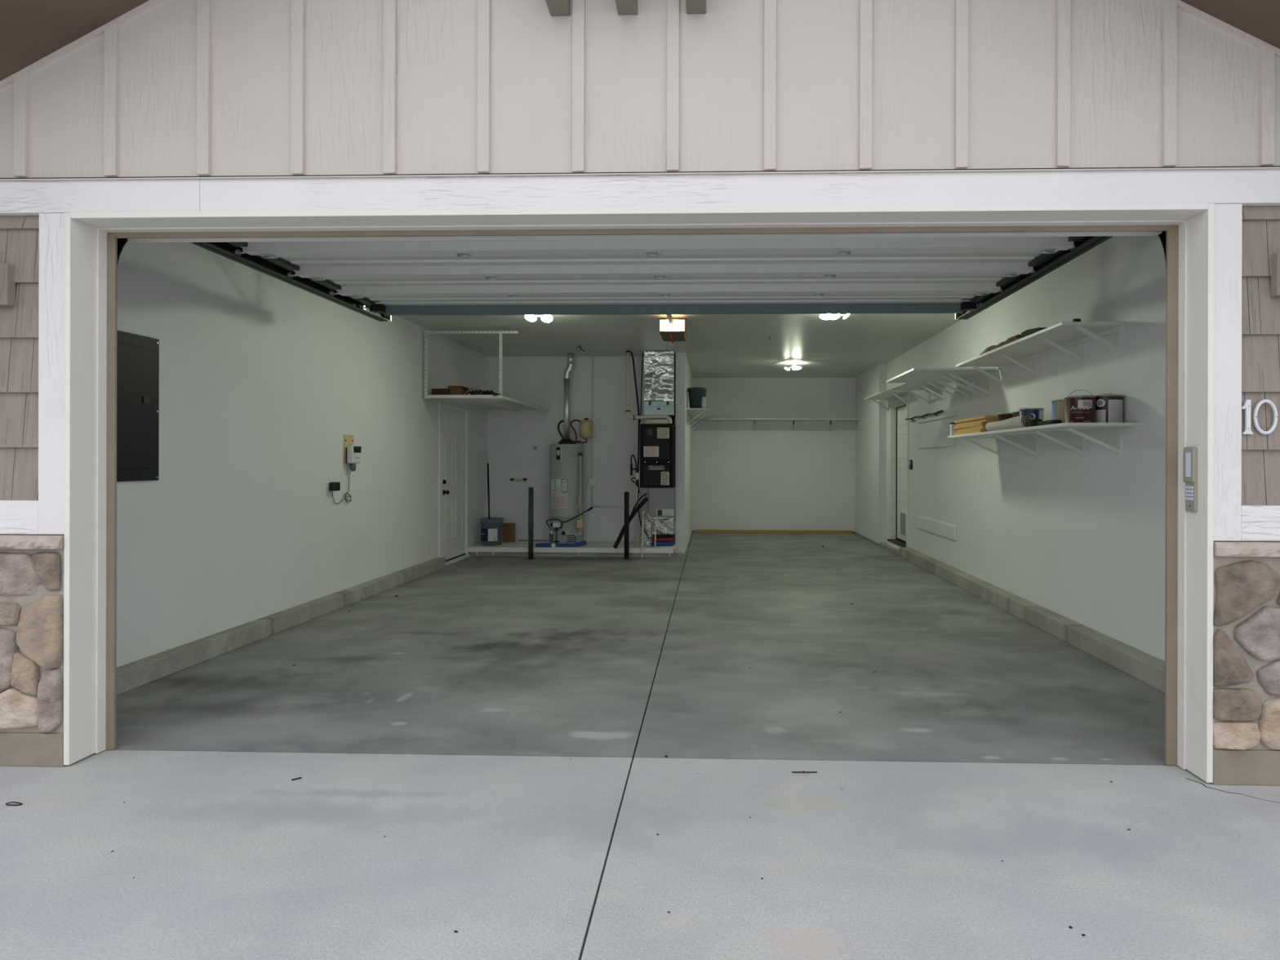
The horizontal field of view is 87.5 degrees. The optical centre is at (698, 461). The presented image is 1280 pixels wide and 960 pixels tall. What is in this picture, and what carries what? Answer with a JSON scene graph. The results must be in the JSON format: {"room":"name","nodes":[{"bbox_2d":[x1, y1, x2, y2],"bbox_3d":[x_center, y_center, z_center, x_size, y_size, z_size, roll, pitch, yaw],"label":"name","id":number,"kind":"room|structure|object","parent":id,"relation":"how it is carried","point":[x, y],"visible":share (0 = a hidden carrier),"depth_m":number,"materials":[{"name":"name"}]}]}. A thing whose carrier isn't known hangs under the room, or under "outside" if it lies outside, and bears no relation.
{"room":"driveway","nodes":[
{"label":"driveway","id":0,"kind":"room"},
{"bbox_2d":[116,240,487,667],"bbox_3d":[-3.416,-0.138,6.766,0.120,2.960,7.220,0,0,2],"label":"wall","id":1,"kind":"structure","parent":0,"point":[263,377],"depth_m":5.22,"materials":[{"name":"paint"}]},
{"bbox_2d":[116,330,159,481],"bbox_3d":[-3.415,-0.328,4.010,0.032,0.890,0.390,0,0,2],"label":"electrical panel","id":2,"kind":"object","parent":1,"relation":"attached to","point":[138,356],"visible":0.71,"depth_m":4.04,"materials":[{"name":"grey metal"}]},
{"bbox_2d":[116,557,445,695],"bbox_3d":[-3.333,1.278,5.803,0.105,0.128,5.300,0,0,2],"label":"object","id":3,"kind":"structure","parent":1,"relation":"attached to","point":[135,674],"depth_m":4.93,"materials":[{"name":"concrete"}]},
{"bbox_2d":[326,483,331,497],"bbox_3d":[-3.373,0.259,6.075,0.005,0.125,0.080,0,0,2],"label":"outlet plate","id":4,"kind":"object","parent":1,"relation":"attached to","point":[328,492],"visible":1,"depth_m":6.06,"materials":[{"name":"white paint"}]},
{"bbox_2d":[328,481,340,490],"bbox_3d":[-3.339,0.227,6.109,0.059,0.080,0.090,0,0,2],"label":"power adapter","id":5,"kind":"object","parent":4,"relation":"attached to","point":[335,486],"visible":1,"depth_m":6.07,"materials":[{"name":"black plastic"}]},
{"bbox_2d":[332,444,360,503],"bbox_3d":[-3.327,0.117,6.297,0.072,0.550,0.403,0,0,2],"label":"charger","id":6,"kind":"object","parent":1,"relation":"attached to","point":[353,452],"visible":1,"depth_m":6.37,"materials":[{"name":"white"}]},
{"bbox_2d":[343,434,354,462],"bbox_3d":[-3.361,-0.123,6.399,0.010,0.270,0.170,0,0,2],"label":"mounting plate","id":7,"kind":"object","parent":1,"relation":"attached to","point":[348,439],"visible":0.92,"depth_m":6.36,"materials":[{"name":"beige"}]},
{"bbox_2d":[438,401,471,565],"bbox_3d":[-3.312,0.272,8.982,0.168,2.140,1.005,0,0,2],"label":"door","id":8,"kind":"structure","parent":1,"relation":"in","point":[454,420],"depth_m":8.98,"materials":[{"name":"white paint"}]},
{"bbox_2d":[423,330,549,412],"bbox_3d":[-2.701,-1.161,9.094,1.135,0.809,2.246,0,0,2],"label":"storage rack","id":9,"kind":"object","parent":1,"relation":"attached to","point":[502,400],"depth_m":8.15,"materials":[{"name":"white metal"}]},
{"bbox_2d":[431,388,450,395],"bbox_3d":[-3.119,-0.846,8.209,0.230,0.084,0.280,0,0,2],"label":"cardboard box","id":10,"kind":"object","parent":9,"relation":"on","point":[434,391],"visible":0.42,"depth_m":8.07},
{"bbox_2d":[448,386,469,395],"bbox_3d":[-2.940,-0.863,8.184,0.200,0.119,0.220,0,0,2],"label":"cardboard box","id":11,"kind":"object","parent":9,"relation":"on","point":[455,390],"visible":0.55,"depth_m":8.07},
{"bbox_2d":[465,389,495,395],"bbox_3d":[-2.664,-0.848,8.167,0.381,0.084,0.110,0,0,-2],"label":"cord","id":12,"kind":"object","parent":9,"relation":"on","point":[476,392],"visible":0.73,"depth_m":8.13,"materials":[{"name":"black plastic"}]},
{"bbox_2d":[486,356,675,541],"bbox_3d":[-1.844,-0.135,10.274,3.030,2.960,0.120,0,0,2],"label":"wall","id":13,"kind":"structure","parent":0,"point":[512,437],"depth_m":10.22,"materials":[{"name":"paint"}]},
{"bbox_2d":[542,356,545,540],"bbox_3d":[-2.370,-0.206,10.226,0.024,2.820,0.006,0,0,2],"label":"trim","id":14,"kind":"structure","parent":13,"relation":"attached to","point":[544,491],"depth_m":10.22,"materials":[{"name":"paint"}]},
{"bbox_2d":[588,355,636,507],"bbox_3d":[-1.116,-0.452,10.169,1.130,2.322,0.050,0,0,2],"label":"conduit","id":15,"kind":"object","parent":13,"relation":"attached to","point":[592,482],"visible":0.85,"depth_m":10.18,"materials":[{"name":"metal"}]},
{"bbox_2d":[105,532,1169,765],"bbox_3d":[-0.164,1.430,8.002,6.700,0.160,9.930,0,0,2],"label":"floor","id":16,"kind":"structure","parent":0,"point":[633,657],"depth_m":4.25,"materials":[{"name":"grey"}]},
{"bbox_2d":[528,487,533,559],"bbox_3d":[-2.316,0.849,9.197,0.068,0.991,0.068,0,0,2],"label":"bollard","id":17,"kind":"object","parent":16,"relation":"on","point":[531,490],"visible":1,"depth_m":9.17,"materials":[{"name":"grey metal"}]},
{"bbox_2d":[468,550,675,557],"bbox_3d":[-1.807,1.315,9.828,2.925,0.062,0.770,0,0,2],"label":"platform base","id":18,"kind":"object","parent":16,"relation":"on","point":[473,553],"visible":0.43,"depth_m":9.44,"materials":[{"name":"wood"}]},
{"bbox_2d":[468,540,675,553],"bbox_3d":[-1.807,1.250,9.813,2.925,0.068,0.800,0,0,2],"label":"platform","id":19,"kind":"object","parent":18,"relation":"on","point":[518,545],"visible":0.57,"depth_m":9.44,"materials":[{"name":"white paint"}]},
{"bbox_2d":[480,517,503,546],"bbox_3d":[-3.017,1.020,9.726,0.336,0.385,0.336,0,0,2],"label":"bucket","id":20,"kind":"object","parent":19,"relation":"on","point":[491,529],"visible":1,"depth_m":9.60,"materials":[{"name":"blue"}]},
{"bbox_2d":[486,455,489,519],"bbox_3d":[-3.105,0.543,9.853,0.027,1.283,0.259,0,0,-25],"label":"broom","id":21,"kind":"object","parent":20,"relation":"in","point":[487,463],"visible":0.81,"depth_m":9.87,"materials":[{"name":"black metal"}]},
{"bbox_2d":[502,523,515,542],"bbox_3d":[-2.863,1.071,10.057,0.180,0.285,0.030,0,0,2],"label":"cardboard sheet","id":22,"kind":"object","parent":19,"relation":"on","point":[508,529],"visible":0.97,"depth_m":10.04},
{"bbox_2d":[535,540,586,546],"bbox_3d":[-1.966,1.176,9.542,0.729,0.078,0.188,0,0,2],"label":"strap","id":23,"kind":"object","parent":19,"relation":"on","point":[581,543],"visible":0.94,"depth_m":9.49,"materials":[{"name":"blue"}]},
{"bbox_2d":[546,439,593,543],"bbox_3d":[-1.879,0.440,9.862,0.678,1.550,0.578,0,0,2],"label":"water heater","id":24,"kind":"object","parent":19,"relation":"on","point":[566,520],"visible":0.98,"depth_m":9.67,"materials":[{"name":"grey metal"}]},
{"bbox_2d":[563,352,573,439],"bbox_3d":[-1.935,-0.955,9.917,0.158,1.320,0.102,0,0,2],"label":"flue pipe","id":25,"kind":"object","parent":24,"relation":"on","point":[566,375],"visible":0.98,"depth_m":9.88,"materials":[{"name":"metal"}]},
{"bbox_2d":[558,439,582,444],"bbox_3d":[-1.911,-0.300,9.896,0.345,0.070,0.240,0,0,2],"label":"hood","id":26,"kind":"object","parent":24,"relation":"attached to","point":[562,441],"depth_m":9.82,"materials":[{"name":"black metal"}]},
{"bbox_2d":[579,417,592,443],"bbox_3d":[-1.690,-0.463,10.030,0.194,0.382,0.194,0,0,2],"label":"tank","id":27,"kind":"object","parent":24,"relation":"on","point":[585,425],"visible":0.99,"depth_m":9.96,"materials":[{"name":"beige"}]},
{"bbox_2d":[613,497,648,548],"bbox_3d":[-0.952,0.858,9.343,0.496,0.727,0.072,0,0,-5],"label":"tube","id":28,"kind":"object","parent":19,"relation":"on","point":[645,500],"visible":0.91,"depth_m":9.32,"materials":[{"name":"black"}]},
{"bbox_2d":[640,516,653,545],"bbox_3d":[-0.745,1.006,9.766,0.167,0.412,0.357,0,0,2],"label":"insulation","id":29,"kind":"object","parent":19,"relation":"on","point":[647,522],"visible":0.66,"depth_m":9.63,"materials":[{"name":"white"}]},
{"bbox_2d":[650,540,674,546],"bbox_3d":[-0.524,1.190,9.728,0.325,0.058,0.260,0,0,2],"label":"bag","id":30,"kind":"object","parent":19,"relation":"on","point":[658,544],"visible":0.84,"depth_m":9.60,"materials":[{"name":"blue"}]},
{"bbox_2d":[651,536,674,542],"bbox_3d":[-0.519,1.129,9.723,0.315,0.060,0.210,0,0,2],"label":"bag","id":31,"kind":"object","parent":30,"relation":"on","point":[658,539],"visible":0.93,"depth_m":9.62,"materials":[{"name":"red fabric"}]},
{"bbox_2d":[624,491,629,559],"bbox_3d":[-0.995,0.882,9.221,0.068,0.931,0.068,0,0,2],"label":"bollard","id":32,"kind":"object","parent":16,"relation":"on","point":[626,493],"visible":1,"depth_m":9.19,"materials":[{"name":"black metal"}]},
{"bbox_2d":[640,510,645,557],"bbox_3d":[-0.787,1.022,9.433,0.054,0.658,0.201,0,0,2],"label":"drain pipe","id":33,"kind":"object","parent":16,"relation":"on","point":[643,512],"visible":1,"depth_m":9.45,"materials":[{"name":"beige plastic"}]},
{"bbox_2d":[693,529,852,533],"bbox_3d":[1.414,1.326,12.646,3.000,0.055,0.040,0,0,2],"label":"wood strip","id":34,"kind":"object","parent":16,"relation":"on","point":[695,531],"visible":1,"depth_m":12.63,"materials":[{"name":"wood"}]},
{"bbox_2d":[0,0,1279,785],"bbox_3d":[-0.247,-0.901,2.942,9.200,4.500,0.252,0,0,2],"label":"wall","id":35,"kind":"structure","parent":0,"point":[163,89],"depth_m":2.90,"materials":[{"name":"paint"}]},
{"bbox_2d":[0,263,15,306],"bbox_3d":[-3.162,-0.749,2.866,0.217,0.273,0.223,0,0,2],"label":"wall lantern","id":36,"kind":"object","parent":35,"relation":"attached to","point":[7,286],"visible":1,"depth_m":2.94,"materials":[{"name":"paint"}]},
{"bbox_2d":[0,500,38,534],"bbox_3d":[-3.454,0.245,2.986,1.072,0.149,0.060,0,0,2],"label":"trim","id":37,"kind":"structure","parent":35,"relation":"attached to","point":[16,517],"depth_m":2.94,"materials":[{"name":"white paint"}]},
{"bbox_2d":[38,213,65,534],"bbox_3d":[-2.853,-0.389,2.969,0.127,1.420,0.060,0,0,2],"label":"trim","id":38,"kind":"structure","parent":35,"relation":"attached to","point":[51,225],"depth_m":2.94,"materials":[{"name":"white paint"}]},
{"bbox_2d":[63,212,106,764],"bbox_3d":[-2.772,0.121,3.032,0.033,2.436,0.210,0,0,2],"label":"trim","id":39,"kind":"structure","parent":35,"relation":"attached to","point":[85,245],"depth_m":3.00,"materials":[{"name":"paint"}]},
{"bbox_2d":[106,232,117,750],"bbox_3d":[-2.739,0.134,3.102,0.045,2.412,0.012,0,0,2],"label":"trim","id":40,"kind":"structure","parent":35,"relation":"attached to","point":[112,242],"depth_m":3.10,"materials":[{"name":"wood"}]},
{"bbox_2d":[545,0,570,16],"bbox_3d":[-0.605,-2.148,2.793,0.086,0.404,0.230,0,0,2],"label":"beam","id":41,"kind":"structure","parent":35,"relation":"attached to","point":[556,7],"depth_m":2.86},
{"bbox_2d":[614,0,637,14],"bbox_3d":[-0.310,-2.148,2.785,0.086,0.404,0.230,0,0,2],"label":"beam","id":42,"kind":"structure","parent":35,"relation":"attached to","point":[624,6],"depth_m":2.85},
{"bbox_2d":[70,203,1208,232],"bbox_3d":[-0.309,-1.076,2.965,4.905,0.033,0.210,0,0,2],"label":"trim","id":43,"kind":"structure","parent":35,"relation":"attached to","point":[1123,214],"depth_m":2.92,"materials":[{"name":"paint"}]},
{"bbox_2d":[0,0,1279,80],"bbox_3d":[-0.273,-2.133,2.639,8.600,2.434,0.860,0,0,2],"label":"roof overhang","id":44,"kind":"object","parent":35,"relation":"attached to","point":[31,30],"depth_m":2.82,"materials":[{"name":"brown wood"}]},
{"bbox_2d":[0,168,1279,216],"bbox_3d":[-0.268,-1.167,2.898,7.440,0.144,0.060,0,0,2],"label":"trim","id":45,"kind":"structure","parent":35,"relation":"attached to","point":[1246,187],"depth_m":2.87,"materials":[{"name":"white paint"}]},
{"bbox_2d":[115,225,1167,238],"bbox_3d":[-0.311,-1.051,3.036,4.806,0.029,0.012,0,0,2],"label":"trim","id":46,"kind":"structure","parent":35,"relation":"attached to","point":[1068,228],"depth_m":3.03,"materials":[{"name":"wood"}]},
{"bbox_2d":[685,0,706,13],"bbox_3d":[-0.012,-2.147,2.776,0.086,0.404,0.230,0,0,2],"label":"beam","id":47,"kind":"structure","parent":35,"relation":"attached to","point":[693,6],"depth_m":2.85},
{"bbox_2d":[1164,224,1178,765],"bbox_3d":[2.115,0.146,2.969,0.054,2.412,0.012,0,0,2],"label":"trim","id":48,"kind":"structure","parent":35,"relation":"attached to","point":[1172,233],"depth_m":2.96,"materials":[{"name":"wood"}]},
{"bbox_2d":[1182,446,1197,512],"bbox_3d":[2.128,0.076,2.880,0.024,0.282,0.062,0,0,2],"label":"keypad","id":49,"kind":"object","parent":35,"relation":"attached to","point":[1189,453],"visible":1,"depth_m":2.87,"materials":[{"name":"grey plastic"}]},
{"bbox_2d":[1177,203,1213,782],"bbox_3d":[2.148,0.133,2.897,0.033,2.436,0.210,0,0,2],"label":"trim","id":50,"kind":"structure","parent":35,"relation":"attached to","point":[1196,233],"depth_m":2.86,"materials":[{"name":"paint"}]},
{"bbox_2d":[1213,203,1242,541],"bbox_3d":[2.226,-0.377,2.830,0.121,1.420,0.060,0,0,2],"label":"trim","id":51,"kind":"structure","parent":35,"relation":"attached to","point":[1227,522],"depth_m":2.80,"materials":[{"name":"white paint"}]},
{"bbox_2d":[1241,399,1253,434],"bbox_3d":[2.317,-0.189,2.810,0.047,0.146,0.010,0,0,2],"label":"house number","id":52,"kind":"object","parent":35,"relation":"attached to","point":[1246,406],"visible":1,"depth_m":2.81,"materials":[{"name":"white metal"}]},
{"bbox_2d":[1240,505,1279,541],"bbox_3d":[2.866,0.261,2.812,1.162,0.149,0.060,0,0,2],"label":"trim","id":53,"kind":"structure","parent":35,"relation":"attached to","point":[1259,522],"depth_m":2.80,"materials":[{"name":"white paint"}]},
{"bbox_2d":[1253,399,1277,435],"bbox_3d":[2.393,-0.189,2.808,0.098,0.150,0.012,0,0,2],"label":"house number","id":54,"kind":"object","parent":35,"relation":"attached to","point":[1269,402],"visible":1,"depth_m":2.80,"materials":[{"name":"white metal"}]},
{"bbox_2d":[1270,253,1279,297],"bbox_3d":[2.535,-0.752,2.710,0.224,0.268,0.223,0,0,2],"label":"wall lantern","id":55,"kind":"object","parent":35,"relation":"attached to","point":[1275,258],"visible":1,"depth_m":2.80,"materials":[{"name":"paint"}]},
{"bbox_2d":[0,750,1279,959],"bbox_3d":[-0.472,1.429,-5.044,18.000,0.161,16.170,0,0,2],"label":"driveway","id":56,"kind":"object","parent":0,"point":[228,856],"visible":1,"depth_m":2.27,"materials":[{"name":"concrete"}]},
{"bbox_2d":[396,313,961,377],"bbox_3d":[-0.158,-1.668,7.967,6.560,0.124,9.800,0,0,2],"label":"ceiling","id":57,"kind":"structure","parent":0,"point":[715,345],"depth_m":8.70,"materials":[{"name":"paint"}]},
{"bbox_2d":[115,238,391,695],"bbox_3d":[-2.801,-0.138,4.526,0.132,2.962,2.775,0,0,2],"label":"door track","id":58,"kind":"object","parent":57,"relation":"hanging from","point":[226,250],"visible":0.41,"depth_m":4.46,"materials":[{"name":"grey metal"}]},
{"bbox_2d":[524,315,552,322],"bbox_3d":[-1.688,-1.546,7.029,0.297,0.136,0.120,0,0,2],"label":"ceiling light","id":59,"kind":"object","parent":57,"relation":"attached to","point":[546,318],"visible":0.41,"depth_m":7.03,"materials":[{"name":"white paint"}]},
{"bbox_2d":[630,351,639,493],"bbox_3d":[-0.911,-0.583,9.707,0.058,2.067,0.253,0,0,-35],"label":"refrigerant line","id":60,"kind":"object","parent":57,"relation":"hanging from","point":[632,355],"visible":0.94,"depth_m":9.67,"materials":[{"name":"black plastic"}]},
{"bbox_2d":[640,351,643,422],"bbox_3d":[-0.835,-1.081,9.731,0.023,1.062,0.129,0,0,14],"label":"wire","id":61,"kind":"object","parent":57,"relation":"hanging from","point":[642,352],"visible":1,"depth_m":9.75,"materials":[{"name":"black plastic"}]},
{"bbox_2d":[659,314,687,355],"bbox_3d":[-0.331,-1.460,5.947,0.294,0.301,5.652,0,0,2],"label":"garage door opener","id":62,"kind":"object","parent":57,"relation":"hanging from","point":[672,330],"visible":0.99,"depth_m":7.38,"materials":[{"name":"brown"}]},
{"bbox_2d":[819,313,849,319],"bbox_3d":[1.420,-1.545,6.950,0.317,0.124,0.200,0,0,2],"label":"ceiling light","id":63,"kind":"object","parent":57,"relation":"attached to","point":[824,316],"visible":0.6,"depth_m":6.93,"materials":[{"name":"white paint"}]},
{"bbox_2d":[955,231,1165,319],"bbox_3d":[2.226,-0.125,4.388,0.120,2.962,2.775,0,0,2],"label":"door track","id":64,"kind":"object","parent":57,"relation":"hanging from","point":[1078,248],"visible":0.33,"depth_m":4.32,"materials":[{"name":"grey metal"}]},
{"bbox_2d":[127,231,1162,315],"bbox_3d":[-0.267,-1.195,4.312,4.964,0.292,2.434,0,0,2],"label":"garage door","id":65,"kind":"structure","parent":64,"relation":"attached to","point":[895,273],"depth_m":4.40,"materials":[{"name":"metal"}]},
{"bbox_2d":[675,352,692,553],"bbox_3d":[-0.230,-0.131,11.296,0.140,2.960,2.950,0,0,2],"label":"wall partition","id":66,"kind":"structure","parent":0,"point":[683,434],"depth_m":9.82,"materials":[{"name":"paint"}]},
{"bbox_2d":[640,486,675,518],"bbox_3d":[-0.592,0.591,9.852,0.490,0.435,0.556,0,0,2],"label":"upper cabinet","id":67,"kind":"object","parent":66,"relation":"attached to","point":[660,502],"visible":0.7,"depth_m":9.60,"materials":[{"name":"grey"}]},
{"bbox_2d":[640,418,675,488],"bbox_3d":[-0.595,-0.121,9.842,0.480,0.990,0.576,0,0,2],"label":"furnace","id":68,"kind":"object","parent":67,"relation":"on","point":[657,436],"visible":0.99,"depth_m":9.56,"materials":[{"name":"black"}]},
{"bbox_2d":[630,453,639,487],"bbox_3d":[-0.917,0.146,9.602,0.134,0.509,0.047,0,0,2],"label":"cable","id":69,"kind":"object","parent":68,"relation":"attached to","point":[636,468],"visible":0.98,"depth_m":9.60,"materials":[{"name":"rubber"}]},
{"bbox_2d":[625,351,671,423],"bbox_3d":[-0.722,-1.081,9.640,0.694,1.061,0.090,0,0,10],"label":"vent pipe","id":70,"kind":"object","parent":68,"relation":"attached to","point":[628,415],"visible":1,"depth_m":9.67,"materials":[{"name":"beige"}]},
{"bbox_2d":[644,418,668,424],"bbox_3d":[-0.596,-0.579,9.590,0.341,0.075,0.072,0,0,2],"label":"vent","id":71,"kind":"object","parent":68,"relation":"attached to","point":[655,421],"depth_m":9.56,"materials":[{"name":"beige plastic"}]},
{"bbox_2d":[644,400,675,423],"bbox_3d":[-0.568,-0.711,9.877,0.440,0.330,0.495,0,0,2],"label":"duct plenum","id":72,"kind":"object","parent":68,"relation":"on","point":[651,408],"visible":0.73,"depth_m":9.64,"materials":[{"name":"silver metal"}]},
{"bbox_2d":[644,351,675,402],"bbox_3d":[-0.567,-1.241,9.862,0.430,0.730,0.514,0,0,2],"label":"duct","id":73,"kind":"object","parent":72,"relation":"on","point":[660,366],"visible":1,"depth_m":9.64,"materials":[{"name":"silver metal"}]},
{"bbox_2d":[652,515,675,534],"bbox_3d":[-0.510,0.924,9.729,0.320,0.257,0.378,0,0,2],"label":"insulation","id":74,"kind":"object","parent":67,"relation":"attached to","point":[664,526],"visible":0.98,"depth_m":9.60,"materials":[{"name":"white"}]},
{"bbox_2d":[686,408,711,429],"bbox_3d":[0.028,-0.700,11.529,0.360,0.260,2.430,0,0,2],"label":"shelf","id":75,"kind":"object","parent":66,"relation":"attached to","point":[698,414],"visible":0.9,"depth_m":11.16,"materials":[{"name":"white metal"}]},
{"bbox_2d":[687,386,707,408],"bbox_3d":[-0.018,-0.998,10.565,0.320,0.335,0.320,0,0,2],"label":"bucket","id":76,"kind":"object","parent":75,"relation":"on","point":[697,395],"visible":0.88,"depth_m":10.45,"materials":[{"name":"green plastic"}]},
{"bbox_2d":[692,377,855,531],"bbox_3d":[1.451,-0.127,12.785,3.540,2.960,0.120,0,0,2],"label":"wall","id":77,"kind":"structure","parent":0,"point":[771,477],"depth_m":12.72,"materials":[{"name":"paint"}]},
{"bbox_2d":[692,418,859,431],"bbox_3d":[1.430,-0.689,12.526,3.110,0.225,0.400,0,0,2],"label":"shelf","id":78,"kind":"object","parent":77,"relation":"attached to","point":[710,421],"visible":0.98,"depth_m":12.69,"materials":[{"name":"white metal"}]},
{"bbox_2d":[854,235,1165,661],"bbox_3d":[2.987,-0.123,7.881,0.260,2.960,9.800,0,0,2],"label":"wall","id":79,"kind":"structure","parent":0,"point":[1073,536],"depth_m":5.41,"materials":[{"name":"paint"}]},
{"bbox_2d":[864,390,909,411],"bbox_3d":[2.857,-0.914,10.151,0.372,0.222,1.230,0,0,2],"label":"wall shelf","id":80,"kind":"object","parent":79,"relation":"attached to","point":[888,395],"visible":0.88,"depth_m":9.97,"materials":[{"name":"white metal"}]},
{"bbox_2d":[887,395,908,550],"bbox_3d":[3.077,0.188,10.075,0.200,2.280,1.010,0,0,2],"label":"door","id":81,"kind":"structure","parent":79,"relation":"in","point":[899,450],"depth_m":10.34,"materials":[{"name":"white paint"}]},
{"bbox_2d":[888,382,946,404],"bbox_3d":[2.749,-0.854,8.388,0.491,0.222,0.800,0,0,2],"label":"wall shelf","id":82,"kind":"object","parent":79,"relation":"attached to","point":[908,387],"visible":0.77,"depth_m":8.35,"materials":[{"name":"white metal"}]},
{"bbox_2d":[905,409,943,421],"bbox_3d":[2.970,-0.595,8.782,0.071,0.058,1.502,0,0,2],"label":"hook rail","id":83,"kind":"object","parent":79,"relation":"attached to","point":[941,411],"visible":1,"depth_m":8.66,"materials":[{"name":"black metal"}]},
{"bbox_2d":[916,515,955,540],"bbox_3d":[2.978,0.820,8.396,0.023,0.165,1.470,0,0,2],"label":"access cover","id":84,"kind":"object","parent":79,"relation":"attached to","point":[948,531],"visible":1,"depth_m":8.25,"materials":[{"name":"white paint"}]},
{"bbox_2d":[916,408,955,422],"bbox_3d":[2.983,-0.568,8.396,0.020,0.080,1.430,0,0,2],"label":"batten","id":85,"kind":"object","parent":79,"relation":"attached to","point":[950,413],"visible":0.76,"depth_m":8.23,"materials":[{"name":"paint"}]},
{"bbox_2d":[917,438,955,448],"bbox_3d":[2.983,-0.263,8.392,0.018,0.160,1.380,0,0,2],"label":"trim","id":86,"kind":"structure","parent":79,"relation":"attached to","point":[953,444],"depth_m":8.20,"materials":[{"name":"paint"}]},
{"bbox_2d":[885,367,997,402],"bbox_3d":[2.548,-0.795,7.093,0.821,0.262,1.080,0,0,2],"label":"wall shelf","id":87,"kind":"object","parent":79,"relation":"attached to","point":[959,376],"visible":1,"depth_m":6.93,"materials":[{"name":"white metal"}]},
{"bbox_2d":[854,531,1164,693],"bbox_3d":[2.908,1.294,7.833,0.141,0.138,9.700,0,0,2],"label":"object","id":88,"kind":"structure","parent":79,"relation":"attached to","point":[1143,666],"depth_m":5.20,"materials":[{"name":"concrete"}]},
{"bbox_2d":[955,321,1124,386],"bbox_3d":[2.705,-0.839,5.518,0.421,0.222,2.020,0,0,2],"label":"wall shelf","id":89,"kind":"object","parent":79,"relation":"attached to","point":[1061,335],"visible":1,"depth_m":5.08,"materials":[{"name":"white metal"}]},
{"bbox_2d":[979,334,1021,355],"bbox_3d":[2.627,-0.983,5.590,0.228,0.065,0.800,0,0,2],"label":"cloth","id":90,"kind":"object","parent":89,"relation":"on","point":[1016,337],"visible":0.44,"depth_m":5.48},
{"bbox_2d":[1021,327,1047,337],"bbox_3d":[2.588,-0.981,4.998,0.165,0.060,0.366,0,0,2],"label":"bag","id":91,"kind":"object","parent":89,"relation":"on","point":[1029,331],"visible":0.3,"depth_m":5.02,"materials":[{"name":"black plastic"}]},
{"bbox_2d":[947,422,1140,458],"bbox_3d":[2.674,-0.144,5.464,0.476,0.222,2.250,0,0,2],"label":"wall shelf","id":92,"kind":"object","parent":79,"relation":"attached to","point":[1048,431],"visible":1,"depth_m":5.00,"materials":[{"name":"white metal"}]},
{"bbox_2d":[954,429,987,435],"bbox_3d":[2.540,-0.271,6.158,0.120,0.030,0.670,0,0,3],"label":"wood piece","id":93,"kind":"object","parent":92,"relation":"on","point":[975,430],"visible":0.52,"depth_m":6.04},
{"bbox_2d":[955,425,986,431],"bbox_3d":[2.537,-0.301,6.118,0.105,0.030,0.670,0,0,3],"label":"wood piece","id":94,"kind":"object","parent":93,"relation":"on","point":[981,427],"visible":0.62,"depth_m":6.04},
{"bbox_2d":[953,422,988,429],"bbox_3d":[2.535,-0.331,6.153,0.110,0.030,0.680,0,0,2],"label":"wood piece","id":95,"kind":"object","parent":94,"relation":"on","point":[980,424],"visible":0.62,"depth_m":6.07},
{"bbox_2d":[955,418,998,426],"bbox_3d":[2.544,-0.360,6.098,0.110,0.028,0.710,0,0,2],"label":"wood piece","id":96,"kind":"object","parent":95,"relation":"on","point":[981,420],"visible":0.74,"depth_m":5.90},
{"bbox_2d":[954,415,996,423],"bbox_3d":[2.529,-0.386,6.098,0.100,0.024,0.750,0,0,2],"label":"wood piece","id":97,"kind":"object","parent":96,"relation":"on","point":[983,416],"visible":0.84,"depth_m":5.91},
{"bbox_2d":[996,413,1013,421],"bbox_3d":[2.691,-0.338,5.809,0.158,0.165,0.158,0,0,2],"label":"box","id":98,"kind":"object","parent":92,"relation":"on","point":[1001,416],"visible":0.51,"depth_m":5.75,"materials":[{"name":"metal"}]},
{"bbox_2d":[985,414,1031,431],"bbox_3d":[2.483,-0.306,5.344,0.096,0.100,0.680,0,0,2],"label":"paper roll","id":99,"kind":"object","parent":92,"relation":"on","point":[1020,421],"visible":0.75,"depth_m":5.22,"materials":[{"name":"paper"}]},
{"bbox_2d":[1018,408,1044,421],"bbox_3d":[2.647,-0.338,5.290,0.178,0.165,0.178,0,0,2],"label":"paint can","id":100,"kind":"object","parent":92,"relation":"on","point":[1034,413],"visible":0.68,"depth_m":5.21,"materials":[{"name":"blue"}]},
{"bbox_2d":[1026,418,1062,426],"bbox_3d":[2.509,-0.286,4.838,0.110,0.060,0.330,0,0,2],"label":"folded cloth","id":101,"kind":"object","parent":92,"relation":"on","point":[1033,422],"visible":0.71,"depth_m":4.87,"materials":[{"name":"fabric"}]},
{"bbox_2d":[1051,399,1064,422],"bbox_3d":[2.664,-0.350,4.819,0.192,0.190,0.192,0,0,2],"label":"paint can","id":102,"kind":"object","parent":92,"relation":"on","point":[1058,406],"visible":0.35,"depth_m":4.77,"materials":[{"name":"grey"}]},
{"bbox_2d":[1063,389,1096,422],"bbox_3d":[2.601,-0.373,4.535,0.196,0.235,0.192,0,0,2],"label":"paint can","id":103,"kind":"object","parent":92,"relation":"on","point":[1080,408],"visible":0.98,"depth_m":4.46,"materials":[{"name":"red"}]},
{"bbox_2d":[1094,392,1123,422],"bbox_3d":[2.788,-0.358,4.545,0.192,0.206,0.192,0,0,2],"label":"paint can","id":104,"kind":"object","parent":92,"relation":"on","point":[1108,407],"visible":0.73,"depth_m":4.46,"materials":[{"name":"red"}]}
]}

